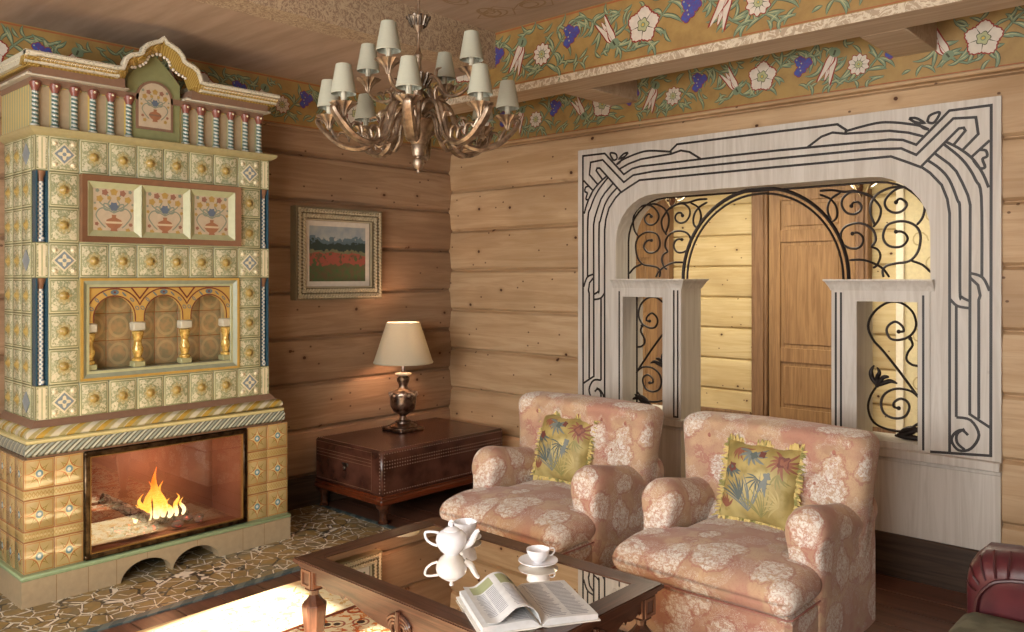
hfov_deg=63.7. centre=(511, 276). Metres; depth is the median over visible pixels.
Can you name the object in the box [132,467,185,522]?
flame
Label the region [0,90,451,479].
wall
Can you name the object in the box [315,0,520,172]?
chandelier
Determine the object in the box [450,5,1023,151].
trim
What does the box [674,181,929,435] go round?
wall
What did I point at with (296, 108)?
trim
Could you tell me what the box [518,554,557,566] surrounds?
saucer
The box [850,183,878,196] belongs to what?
ceiling lamp
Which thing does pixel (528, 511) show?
seat cushion
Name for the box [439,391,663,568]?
armchair
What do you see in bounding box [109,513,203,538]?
logs
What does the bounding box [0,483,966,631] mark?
floor
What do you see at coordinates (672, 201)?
ceiling lamp
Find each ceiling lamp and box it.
[665,197,686,208]
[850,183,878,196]
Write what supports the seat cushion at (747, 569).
on the armchair at (817, 574)
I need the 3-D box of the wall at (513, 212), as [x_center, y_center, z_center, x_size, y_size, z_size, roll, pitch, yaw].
[1.847,0.115,4.297,6.220,2.770,0.120,0,0,42]
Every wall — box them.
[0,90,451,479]
[449,69,1023,545]
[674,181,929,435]
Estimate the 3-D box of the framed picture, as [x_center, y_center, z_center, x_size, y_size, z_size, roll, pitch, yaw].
[-1.159,-0.154,5.526,0.084,0.608,0.695,0,0,42]
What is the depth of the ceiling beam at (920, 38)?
3.88 m
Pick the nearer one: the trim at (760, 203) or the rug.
the rug
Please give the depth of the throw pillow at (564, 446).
4.18 m
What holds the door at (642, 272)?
in the wall at (722, 252)
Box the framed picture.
[290,205,381,300]
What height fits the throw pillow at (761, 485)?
0.398 m
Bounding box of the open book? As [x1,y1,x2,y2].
[456,572,600,631]
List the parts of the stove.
vase panel, crown cornice, cornice, gable panel, bead trim, panel frame, niche frame, firebox frame, vase panel, vase panel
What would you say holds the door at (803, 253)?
in the wall at (722, 252)
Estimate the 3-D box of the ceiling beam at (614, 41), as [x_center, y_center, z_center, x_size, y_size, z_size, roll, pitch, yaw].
[1.400,-1.306,3.794,6.200,0.413,0.246,0,0,42]
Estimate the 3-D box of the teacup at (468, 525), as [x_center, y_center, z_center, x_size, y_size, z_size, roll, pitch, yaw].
[-0.186,0.993,3.245,0.094,0.065,0.104,0,0,-33]
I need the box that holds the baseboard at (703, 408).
[701,406,895,433]
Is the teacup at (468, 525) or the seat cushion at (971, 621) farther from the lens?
the teacup at (468, 525)
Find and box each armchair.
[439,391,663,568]
[611,411,879,631]
[948,542,1023,631]
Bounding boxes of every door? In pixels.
[636,203,656,404]
[769,185,854,424]
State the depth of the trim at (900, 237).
6.92 m
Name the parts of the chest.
moulding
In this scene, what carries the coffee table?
on the rug
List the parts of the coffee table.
leg, leg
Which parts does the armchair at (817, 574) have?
arm, seat, backrest, arm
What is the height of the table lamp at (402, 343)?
0.738 m
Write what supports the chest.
on the floor
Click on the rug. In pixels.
(278, 609)
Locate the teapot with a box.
[424,522,479,555]
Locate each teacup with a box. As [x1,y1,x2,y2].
[448,518,476,538]
[526,545,554,563]
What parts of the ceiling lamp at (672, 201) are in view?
stem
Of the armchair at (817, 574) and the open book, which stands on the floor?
the armchair at (817, 574)
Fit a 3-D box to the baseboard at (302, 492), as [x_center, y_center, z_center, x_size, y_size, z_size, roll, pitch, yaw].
[-2.355,1.400,4.265,0.022,0.200,5.600,0,0,42]
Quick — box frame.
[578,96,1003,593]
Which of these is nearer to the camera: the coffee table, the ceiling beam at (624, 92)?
the coffee table
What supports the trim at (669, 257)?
attached to the wall at (722, 252)
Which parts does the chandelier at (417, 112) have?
lamp shade, lamp shade, arm, lamp shade, arm, lamp shade, arm, arm, lamp shade, arm, lamp shade, arm, crown, arm, arm, lamp shade, arm, arm, arm, lamp shade, arm, lamp shade, lamp shade, lamp shade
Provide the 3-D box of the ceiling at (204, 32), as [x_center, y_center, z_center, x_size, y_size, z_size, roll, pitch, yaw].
[-0.178,-1.410,2.069,6.400,0.280,6.100,0,0,42]
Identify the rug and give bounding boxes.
[137,580,390,631]
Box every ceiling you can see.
[0,0,611,95]
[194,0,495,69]
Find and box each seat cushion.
[439,479,595,552]
[612,515,822,616]
[948,612,1023,631]
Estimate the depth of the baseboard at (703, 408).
7.96 m
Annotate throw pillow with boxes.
[530,409,600,484]
[711,433,807,530]
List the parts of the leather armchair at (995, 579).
arm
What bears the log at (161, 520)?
on the logs at (116, 532)
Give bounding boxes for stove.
[0,36,290,609]
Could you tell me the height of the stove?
2.712 m
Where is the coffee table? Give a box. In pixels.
[293,517,663,631]
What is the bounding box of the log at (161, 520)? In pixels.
[129,508,188,533]
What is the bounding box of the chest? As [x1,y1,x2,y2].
[314,417,501,524]
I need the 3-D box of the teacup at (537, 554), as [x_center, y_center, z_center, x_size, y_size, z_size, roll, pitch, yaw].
[0.098,1.002,2.965,0.095,0.049,0.086,0,0,22]
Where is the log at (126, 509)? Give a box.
[98,493,150,522]
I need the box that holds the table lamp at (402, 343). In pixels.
[373,321,432,432]
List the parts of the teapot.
handle, lid, spout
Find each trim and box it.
[0,20,450,152]
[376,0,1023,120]
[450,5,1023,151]
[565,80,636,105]
[657,199,673,404]
[752,184,871,415]
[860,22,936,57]
[896,182,904,433]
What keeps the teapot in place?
on the coffee table
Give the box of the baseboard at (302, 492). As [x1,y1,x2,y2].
[287,474,347,510]
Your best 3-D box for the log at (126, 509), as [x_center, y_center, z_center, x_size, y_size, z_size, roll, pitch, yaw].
[-1.991,1.189,4.235,0.059,0.198,0.258,0,0,42]
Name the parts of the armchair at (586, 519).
arm, seat, backrest, arm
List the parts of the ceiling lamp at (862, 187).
stem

